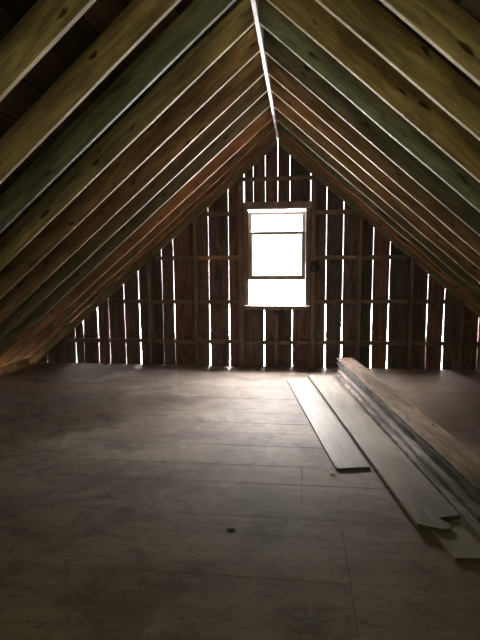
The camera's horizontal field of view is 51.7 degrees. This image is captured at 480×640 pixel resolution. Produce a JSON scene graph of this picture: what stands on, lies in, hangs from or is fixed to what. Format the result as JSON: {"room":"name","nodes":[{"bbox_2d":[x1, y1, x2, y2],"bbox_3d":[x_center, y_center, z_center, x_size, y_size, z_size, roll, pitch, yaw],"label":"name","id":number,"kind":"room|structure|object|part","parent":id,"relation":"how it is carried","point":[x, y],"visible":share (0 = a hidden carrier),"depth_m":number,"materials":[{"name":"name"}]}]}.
{"room":"attic","nodes":[
{"label":"attic","id":0,"kind":"room"},
{"bbox_2d":[0,0,254,271],"bbox_3d":[-1.772,-0.351,2.078,3.510,2.962,8.670,0,7,7],"label":"ceiling","id":1,"kind":"structure","parent":0,"point":[102,13],"depth_m":2.29,"materials":[{"name":"brown wood"}]},
{"bbox_2d":[0,0,95,101],"bbox_3d":[-1.761,-0.342,2.090,3.464,2.918,0.032,0,7,7],"label":"rafter","id":2,"kind":"object","parent":1,"relation":"attached to","point":[46,22],"visible":1,"depth_m":1.86,"materials":[{"name":"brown wood"}]},
{"bbox_2d":[0,0,180,183],"bbox_3d":[-1.710,-0.398,2.518,3.464,2.918,0.032,0,7,7],"label":"rafter","id":3,"kind":"object","parent":1,"relation":"attached to","point":[139,17],"visible":1,"depth_m":2.30,"materials":[{"name":"beige wood"}]},
{"bbox_2d":[0,0,235,233],"bbox_3d":[-1.665,-0.448,2.898,3.464,2.918,0.031,0,7,7],"label":"rafter","id":4,"kind":"object","parent":1,"relation":"attached to","point":[199,15],"visible":1,"depth_m":2.68,"materials":[{"name":"green wood"}]},
{"bbox_2d":[0,0,254,270],"bbox_3d":[-1.619,-0.499,3.288,3.464,2.918,0.032,0,7,7],"label":"rafter","id":5,"kind":"object","parent":1,"relation":"attached to","point":[240,19],"visible":0.98,"depth_m":3.08,"materials":[{"name":"beige wood"}]},
{"bbox_2d":[0,26,259,298],"bbox_3d":[-1.572,-0.552,3.688,3.464,2.918,0.032,0,7,7],"label":"rafter","id":6,"kind":"object","parent":1,"relation":"attached to","point":[246,48],"visible":0.97,"depth_m":3.50,"materials":[{"name":"brown wood"}]},
{"bbox_2d":[0,52,263,322],"bbox_3d":[-1.523,-0.607,4.107,3.464,2.918,0.032,0,7,7],"label":"rafter","id":7,"kind":"object","parent":1,"relation":"attached to","point":[253,71],"visible":0.84,"depth_m":3.95,"materials":[{"name":"brown wood"}]},
{"bbox_2d":[0,74,267,340],"bbox_3d":[-1.477,-0.658,4.492,3.464,2.918,0.032,0,7,7],"label":"rafter","id":8,"kind":"object","parent":1,"relation":"attached to","point":[256,91],"visible":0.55,"depth_m":4.36,"materials":[{"name":"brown wood"}]},
{"bbox_2d":[0,91,269,355],"bbox_3d":[-1.428,-0.712,4.904,3.464,2.918,0.032,0,7,7],"label":"rafter","id":9,"kind":"object","parent":1,"relation":"attached to","point":[263,103],"visible":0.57,"depth_m":4.80,"materials":[{"name":"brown wood"}]},
{"bbox_2d":[0,106,272,369],"bbox_3d":[-1.376,-0.770,5.347,3.464,2.918,0.031,0,7,7],"label":"rafter","id":10,"kind":"object","parent":1,"relation":"attached to","point":[265,117],"visible":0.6,"depth_m":5.28,"materials":[{"name":"red wood"}]},
{"bbox_2d":[6,119,274,364],"bbox_3d":[-1.332,-0.819,5.723,3.464,2.918,0.032,0,7,7],"label":"rafter","id":11,"kind":"object","parent":1,"relation":"attached to","point":[269,127],"visible":0.5,"depth_m":5.67,"materials":[{"name":"brown wood"}]},
{"bbox_2d":[23,129,275,358],"bbox_3d":[-1.296,-0.859,6.026,3.464,2.918,0.031,0,7,7],"label":"rafter","id":12,"kind":"object","parent":1,"relation":"attached to","point":[272,134],"visible":0.38,"depth_m":5.97,"materials":[{"name":"red wood"}]},
{"bbox_2d":[251,0,278,139],"bbox_3d":[-0.041,-1.666,1.699,0.025,0.192,8.348,0,7,7],"label":"board","id":13,"kind":"object","parent":1,"relation":"attached to","point":[255,3],"visible":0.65,"depth_m":3.40,"materials":[{"name":"white wood"}]},
{"bbox_2d":[0,362,479,639],"bbox_3d":[-0.016,1.151,2.067,6.800,0.060,8.414,0,7,7],"label":"floor","id":14,"kind":"structure","parent":0,"point":[90,549],"depth_m":2.62,"materials":[{"name":"wood"}]},
{"bbox_2d":[0,363,16,377],"bbox_3d":[-2.771,0.594,5.885,0.040,0.104,0.350,0,7,7],"label":"block","id":15,"kind":"object","parent":14,"relation":"on","point":[10,368],"visible":0.97,"depth_m":5.89,"materials":[{"name":"brown wood"}]},
{"bbox_2d":[16,357,29,369],"bbox_3d":[-2.731,0.549,6.225,0.040,0.104,0.276,0,7,7],"label":"block","id":16,"kind":"object","parent":14,"relation":"on","point":[25,362],"visible":0.88,"depth_m":6.21,"materials":[{"name":"brown wood"}]},
{"bbox_2d":[287,377,369,470],"bbox_3d":[0.676,0.804,4.362,0.246,0.020,2.391,-1,7,-2],"label":"plank","id":17,"kind":"object","parent":14,"relation":"on","point":[343,454],"visible":1,"depth_m":3.88,"materials":[{"name":"brown wood"}]},
{"bbox_2d":[308,375,459,532],"bbox_3d":[0.955,0.829,4.018,0.262,0.051,3.244,-1,7,-2],"label":"plank","id":18,"kind":"object","parent":14,"relation":"on","point":[427,508],"visible":1,"depth_m":3.17,"materials":[{"name":"brown wood"}]},
{"bbox_2d":[336,374,479,538],"bbox_3d":[1.226,0.838,3.995,0.230,0.038,3.278,-1,7,-1],"label":"plank","id":19,"kind":"object","parent":14,"relation":"on","point":[466,516],"visible":0.47,"depth_m":3.13,"materials":[{"name":"grey wood"}]},
{"bbox_2d":[338,369,479,523],"bbox_3d":[1.251,0.786,4.055,0.218,0.042,3.249,-1,7,-1],"label":"plank","id":20,"kind":"object","parent":19,"relation":"on","point":[446,479],"visible":0.45,"depth_m":3.19,"materials":[{"name":"grey wood"}]},
{"bbox_2d":[338,365,479,503],"bbox_3d":[1.283,0.736,4.109,0.219,0.030,3.278,-1,7,-2],"label":"plank","id":21,"kind":"object","parent":20,"relation":"on","point":[466,489],"visible":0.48,"depth_m":3.34,"materials":[{"name":"brown wood"}]},
{"bbox_2d":[337,361,479,498],"bbox_3d":[1.279,0.700,4.147,0.223,0.029,3.278,-1,7,-2],"label":"plank","id":22,"kind":"object","parent":21,"relation":"on","point":[430,449],"visible":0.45,"depth_m":3.29,"materials":[{"name":"brown wood"}]},
{"bbox_2d":[336,357,479,491],"bbox_3d":[1.286,0.665,4.197,0.224,0.023,3.343,-1,7,-2],"label":"plank","id":23,"kind":"object","parent":22,"relation":"on","point":[464,461],"visible":1,"depth_m":3.48,"materials":[{"name":"brown wood"}]},
{"bbox_2d":[430,519,479,563],"bbox_3d":[1.036,1.042,2.489,0.162,0.028,0.558,-1,7,-2],"label":"plank","id":24,"kind":"object","parent":14,"relation":"on","point":[458,543],"visible":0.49,"depth_m":2.33,"materials":[{"name":"brown wood"}]},
{"bbox_2d":[38,140,479,369],"bbox_3d":[0.460,-0.847,6.010,6.540,2.875,0.022,0,7,7],"label":"wall","id":25,"kind":"structure","parent":0,"point":[170,279],"depth_m":6.05,"materials":[{"name":"brown wood"}]},
{"bbox_2d":[67,338,102,342],"bbox_3d":[-1.995,0.259,6.410,0.491,0.053,0.046,0,7,7],"label":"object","id":26,"kind":"structure","parent":25,"relation":"attached to","point":[68,339],"depth_m":6.39,"materials":[{"name":"brown wood"}]},
{"bbox_2d":[101,302,108,364],"bbox_3d":[-1.731,0.174,6.348,0.041,0.798,0.084,0,7,7],"label":"stud","id":27,"kind":"object","parent":25,"relation":"attached to","point":[103,306],"visible":1,"depth_m":6.32,"materials":[{"name":"brown wood"}]},
{"bbox_2d":[107,338,148,342],"bbox_3d":[-1.425,0.257,6.342,0.560,0.053,0.046,0,7,7],"label":"crosspiece","id":28,"kind":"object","parent":25,"relation":"attached to","point":[140,340],"depth_m":6.32,"materials":[{"name":"brown wood"}]},
{"bbox_2d":[109,299,147,303],"bbox_3d":[-1.404,-0.236,6.275,0.509,0.053,0.046,0,7,7],"label":"crosspiece","id":29,"kind":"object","parent":25,"relation":"attached to","point":[120,301],"depth_m":6.25,"materials":[{"name":"brown wood"}]},
{"bbox_2d":[146,261,154,365],"bbox_3d":[-1.128,-0.079,6.243,0.045,1.317,0.084,0,7,7],"label":"stud","id":30,"kind":"object","parent":25,"relation":"attached to","point":[148,265],"visible":1,"depth_m":6.21,"materials":[{"name":"brown wood"}]},
{"bbox_2d":[30,136,276,362],"bbox_3d":[-1.278,-0.879,6.180,3.464,2.918,0.037,0,7,7],"label":"rafter","id":31,"kind":"object","parent":25,"relation":"attached to","point":[272,143],"visible":0.5,"depth_m":6.13,"materials":[{"name":"brown wood"}]},
{"bbox_2d":[152,299,193,303],"bbox_3d":[-0.832,-0.230,6.209,0.543,0.053,0.047,0,7,7],"label":"crosspiece","id":32,"kind":"object","parent":25,"relation":"attached to","point":[159,301],"depth_m":6.19,"materials":[{"name":"brown wood"}]},
{"bbox_2d":[153,339,194,343],"bbox_3d":[-0.828,0.268,6.273,0.543,0.054,0.046,0,7,7],"label":"crosspiece","id":33,"kind":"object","parent":25,"relation":"attached to","point":[177,341],"depth_m":6.25,"materials":[{"name":"brown wood"}]},
{"bbox_2d":[156,256,192,260],"bbox_3d":[-0.803,-0.764,6.135,0.474,0.053,0.047,0,7,7],"label":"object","id":34,"kind":"structure","parent":25,"relation":"attached to","point":[158,258],"depth_m":6.11,"materials":[{"name":"brown wood"}]},
{"bbox_2d":[192,219,199,365],"bbox_3d":[-0.540,-0.326,6.141,0.046,1.822,0.084,0,7,7],"label":"stud","id":35,"kind":"object","parent":25,"relation":"attached to","point":[195,228],"visible":1,"depth_m":6.11,"materials":[{"name":"brown wood"}]},
{"bbox_2d":[198,255,237,259],"bbox_3d":[-0.268,-0.763,6.071,0.499,0.053,0.048,0,7,7],"label":"crosspiece","id":36,"kind":"object","parent":25,"relation":"attached to","point":[225,257],"depth_m":6.05,"materials":[{"name":"red wood"}]},
{"bbox_2d":[199,339,238,343],"bbox_3d":[-0.259,0.268,6.206,0.499,0.053,0.046,0,7,7],"label":"crosspiece","id":37,"kind":"object","parent":25,"relation":"attached to","point":[207,341],"depth_m":6.19,"materials":[{"name":"brown wood"}]},
{"bbox_2d":[199,300,238,303],"bbox_3d":[-0.263,-0.224,6.142,0.499,0.053,0.047,0,7,7],"label":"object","id":38,"kind":"structure","parent":25,"relation":"attached to","point":[200,301],"depth_m":6.12,"materials":[{"name":"brown wood"}]},
{"bbox_2d":[205,211,237,216],"bbox_3d":[-0.224,-1.282,5.998,0.401,0.052,0.047,0,7,7],"label":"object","id":39,"kind":"structure","parent":25,"relation":"attached to","point":[233,213],"depth_m":5.97,"materials":[{"name":"brown wood"}]},
{"bbox_2d":[238,176,244,366],"bbox_3d":[0.016,-0.564,6.059,0.064,2.306,0.054,0,7,7],"label":"stud","id":40,"kind":"object","parent":25,"relation":"attached to","point":[240,181],"visible":1,"depth_m":6.03,"materials":[{"name":"brown wood"}]},
{"bbox_2d":[244,340,274,344],"bbox_3d":[0.244,0.277,6.147,0.374,0.052,0.046,0,7,7],"label":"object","id":41,"kind":"structure","parent":25,"relation":"attached to","point":[250,342],"depth_m":6.13,"materials":[{"name":"brown wood"}]},
{"bbox_2d":[243,201,310,309],"bbox_3d":[0.452,-0.770,6.012,0.806,1.289,0.175,0,7,7],"label":"window","id":42,"kind":"structure","parent":25,"relation":"in","point":[283,205],"depth_m":5.96,"materials":[{"name":"brown wood"}]},
{"bbox_3d":[0.456,-0.158,6.092,0.800,0.054,0.175,0,7,7],"label":"sill","id":43,"kind":"part","parent":42,"relation":"part of","materials":[{"name":"brown wood"}]},
{"bbox_3d":[0.445,-0.773,5.981,0.684,0.575,0.033,0,7,7],"label":"sash","id":44,"kind":"part","parent":42,"relation":"part of","materials":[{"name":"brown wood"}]},
{"bbox_3d":[0.439,-1.364,5.873,0.806,0.075,0.019,0,7,7],"label":"head casing","id":45,"kind":"part","parent":42,"relation":"part of","materials":[{"name":"brown wood"}]},
{"bbox_3d":[0.447,-1.017,5.983,0.684,0.558,0.026,0,7,7],"label":"sash","id":46,"kind":"part","parent":42,"relation":"part of","materials":[{"name":"glass"}]},
{"bbox_2d":[275,313,278,367],"bbox_3d":[0.452,0.252,6.100,0.043,0.669,0.084,0,7,7],"label":"stud","id":47,"kind":"object","parent":25,"relation":"attached to","point":[276,314],"visible":1,"depth_m":6.07,"materials":[{"name":"brown wood"}]},
{"bbox_2d":[243,175,311,181],"bbox_3d":[0.448,-1.673,5.867,0.825,0.053,0.047,0,7,7],"label":"crosspiece","id":48,"kind":"object","parent":25,"relation":"attached to","point":[301,177],"depth_m":5.85,"materials":[{"name":"brown wood"}]},
{"bbox_2d":[279,340,309,344],"bbox_3d":[0.668,0.277,6.098,0.380,0.052,0.046,0,7,7],"label":"crosspiece","id":49,"kind":"object","parent":25,"relation":"attached to","point":[281,342],"depth_m":6.08,"materials":[{"name":"brown wood"}]},
{"bbox_2d":[310,173,316,367],"bbox_3d":[0.879,-0.565,5.957,0.056,2.320,0.054,0,7,7],"label":"stud","id":50,"kind":"object","parent":25,"relation":"attached to","point":[314,178],"visible":0.98,"depth_m":5.93,"materials":[{"name":"brown wood"}]},
{"bbox_2d":[310,261,319,273],"bbox_3d":[0.890,-0.628,5.895,0.124,0.156,0.053,0,7,7],"label":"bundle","id":51,"kind":"object","parent":50,"relation":"hanging from","point":[314,266],"visible":1,"depth_m":5.88,"materials":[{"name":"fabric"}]},
{"bbox_2d":[316,209,352,214],"bbox_3d":[1.115,-1.272,5.841,0.426,0.053,0.046,0,7,7],"label":"crosspiece","id":52,"kind":"object","parent":25,"relation":"attached to","point":[350,211],"depth_m":5.82,"materials":[{"name":"brown wood"}]},
{"bbox_2d":[315,340,355,344],"bbox_3d":[1.162,0.275,6.040,0.493,0.054,0.046,0,7,7],"label":"crosspiece","id":53,"kind":"object","parent":25,"relation":"attached to","point":[317,342],"depth_m":6.02,"materials":[{"name":"brown wood"}]},
{"bbox_2d":[315,299,356,303],"bbox_3d":[1.158,-0.219,5.974,0.493,0.053,0.046,0,7,7],"label":"crosspiece","id":54,"kind":"object","parent":25,"relation":"attached to","point":[317,301],"depth_m":5.95,"materials":[{"name":"brown wood"}]},
{"bbox_2d":[316,255,357,259],"bbox_3d":[1.153,-0.745,5.906,0.493,0.051,0.046,0,7,7],"label":"crosspiece","id":55,"kind":"object","parent":25,"relation":"attached to","point":[323,257],"depth_m":5.88,"materials":[{"name":"brown wood"}]},
{"bbox_2d":[356,214,362,362],"bbox_3d":[1.424,-0.327,5.909,0.045,1.849,0.084,0,7,7],"label":"stud","id":56,"kind":"object","parent":25,"relation":"attached to","point":[360,235],"visible":0.93,"depth_m":5.86,"materials":[{"name":"brown wood"}]},
{"bbox_2d":[279,138,479,317],"bbox_3d":[2.148,-0.853,5.779,3.380,2.910,0.037,0,7,7],"label":"rafter","id":57,"kind":"object","parent":25,"relation":"attached to","point":[282,144],"visible":0.46,"depth_m":5.79,"materials":[{"name":"brown wood"}]},
{"bbox_2d":[360,340,406,345],"bbox_3d":[1.726,0.278,5.972,0.543,0.053,0.046,0,7,7],"label":"crosspiece","id":58,"kind":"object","parent":25,"relation":"attached to","point":[362,342],"depth_m":5.95,"materials":[{"name":"brown wood"}]},
{"bbox_2d":[361,299,407,303],"bbox_3d":[1.722,-0.219,5.907,0.543,0.053,0.046,0,7,7],"label":"crosspiece","id":59,"kind":"object","parent":25,"relation":"attached to","point":[364,301],"depth_m":5.89,"materials":[{"name":"brown wood"}]},
{"bbox_2d":[362,255,406,259],"bbox_3d":[1.699,-0.740,5.842,0.506,0.052,0.047,0,7,7],"label":"crosspiece","id":60,"kind":"object","parent":25,"relation":"attached to","point":[364,257],"depth_m":5.82,"materials":[{"name":"brown wood"}]},
{"bbox_2d":[406,257,414,369],"bbox_3d":[2.016,-0.073,5.873,0.044,1.345,0.084,0,7,7],"label":"stud","id":61,"kind":"object","parent":25,"relation":"attached to","point":[411,260],"visible":1,"depth_m":5.84,"materials":[{"name":"brown wood"}]},
{"bbox_2d":[412,341,457,345],"bbox_3d":[2.310,0.282,5.904,0.532,0.053,0.047,0,7,7],"label":"crosspiece","id":62,"kind":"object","parent":25,"relation":"attached to","point":[414,343],"depth_m":5.89,"materials":[{"name":"brown wood"}]},
{"bbox_2d":[413,299,459,303],"bbox_3d":[2.305,-0.215,5.840,0.532,0.052,0.046,0,7,7],"label":"crosspiece","id":63,"kind":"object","parent":25,"relation":"attached to","point":[415,301],"depth_m":5.82,"materials":[{"name":"brown wood"}]},
{"bbox_2d":[456,299,464,370],"bbox_3d":[2.595,0.176,5.837,0.042,0.850,0.084,0,7,7],"label":"stud","id":64,"kind":"object","parent":25,"relation":"attached to","point":[462,303],"visible":1,"depth_m":5.81,"materials":[{"name":"brown wood"}]},
{"bbox_2d":[463,342,479,346],"bbox_3d":[2.896,0.292,5.837,0.552,0.053,0.047,0,7,7],"label":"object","id":65,"kind":"structure","parent":25,"relation":"attached to","point":[465,344],"depth_m":5.84,"materials":[{"name":"brown wood"}]},
{"bbox_2d":[317,0,479,139],"bbox_3d":[1.701,-0.300,1.674,3.478,2.999,8.670,0,7,7],"label":"ceiling","id":66,"kind":"structure","parent":0,"point":[472,7],"depth_m":2.08,"materials":[{"name":"brown wood"}]},
{"bbox_2d":[259,0,479,211],"bbox_3d":[1.806,-0.472,2.881,3.380,2.910,0.032,0,7,7],"label":"rafter","id":67,"kind":"object","parent":66,"relation":"attached to","point":[272,20],"visible":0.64,"depth_m":2.89,"materials":[{"name":"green wood"}]},
{"bbox_2d":[264,28,479,235],"bbox_3d":[1.854,-0.526,3.288,3.380,2.910,0.033,0,7,7],"label":"rafter","id":68,"kind":"object","parent":66,"relation":"attached to","point":[429,181],"visible":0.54,"depth_m":3.29,"materials":[{"name":"green wood"}]},
{"bbox_2d":[266,0,479,182],"bbox_3d":[1.761,-0.423,2.502,3.380,2.910,0.032,0,7,7],"label":"rafter","id":69,"kind":"object","parent":66,"relation":"attached to","point":[309,16],"visible":0.99,"depth_m":2.50,"materials":[{"name":"beige wood"}]},
{"bbox_2d":[268,56,479,254],"bbox_3d":[1.901,-0.579,3.688,3.380,2.910,0.032,0,7,7],"label":"rafter","id":70,"kind":"object","parent":66,"relation":"attached to","point":[275,70],"visible":0.59,"depth_m":3.69,"materials":[{"name":"brown wood"}]},
{"bbox_2d":[271,77,479,268],"bbox_3d":[1.946,-0.628,4.068,3.380,2.910,0.032,0,7,7],"label":"rafter","id":71,"kind":"object","parent":66,"relation":"attached to","point":[277,89],"visible":0.55,"depth_m":4.07,"materials":[{"name":"brown wood"}]},
{"bbox_2d":[274,94,479,282],"bbox_3d":[1.998,-0.687,4.512,3.380,2.910,0.032,0,7,7],"label":"rafter","id":72,"kind":"object","parent":66,"relation":"attached to","point":[282,107],"visible":0.52,"depth_m":4.52,"materials":[{"name":"brown wood"}]},
{"bbox_2d":[276,109,479,293],"bbox_3d":[2.050,-0.744,4.945,3.380,2.910,0.031,0,7,7],"label":"rafter","id":73,"kind":"object","parent":66,"relation":"attached to","point":[280,118],"visible":0.52,"depth_m":4.95,"materials":[{"name":"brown wood"}]},
{"bbox_2d":[277,121,479,302],"bbox_3d":[2.095,-0.794,5.332,3.380,2.910,0.032,0,7,7],"label":"rafter","id":74,"kind":"object","parent":66,"relation":"attached to","point":[280,127],"visible":0.48,"depth_m":5.34,"materials":[{"name":"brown wood"}]},
{"bbox_2d":[279,131,479,308],"bbox_3d":[2.137,-0.841,5.684,3.380,2.910,0.032,0,7,7],"label":"rafter","id":75,"kind":"object","parent":66,"relation":"attached to","point":[283,137],"visible":0.48,"depth_m":5.69,"materials":[{"name":"red wood"}]},
{"bbox_2d":[315,0,479,140],"bbox_3d":[1.714,-0.371,2.107,3.380,2.910,0.032,0,7,7],"label":"rafter","id":76,"kind":"object","parent":66,"relation":"attached to","point":[366,19],"visible":1,"depth_m":2.11,"materials":[{"name":"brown wood"}]},
{"bbox_2d":[380,0,479,85],"bbox_3d":[1.671,-0.323,1.740,3.380,2.910,0.031,0,7,7],"label":"rafter","id":77,"kind":"object","parent":66,"relation":"attached to","point":[444,24],"visible":1,"depth_m":1.75,"materials":[{"name":"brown wood"}]}
]}

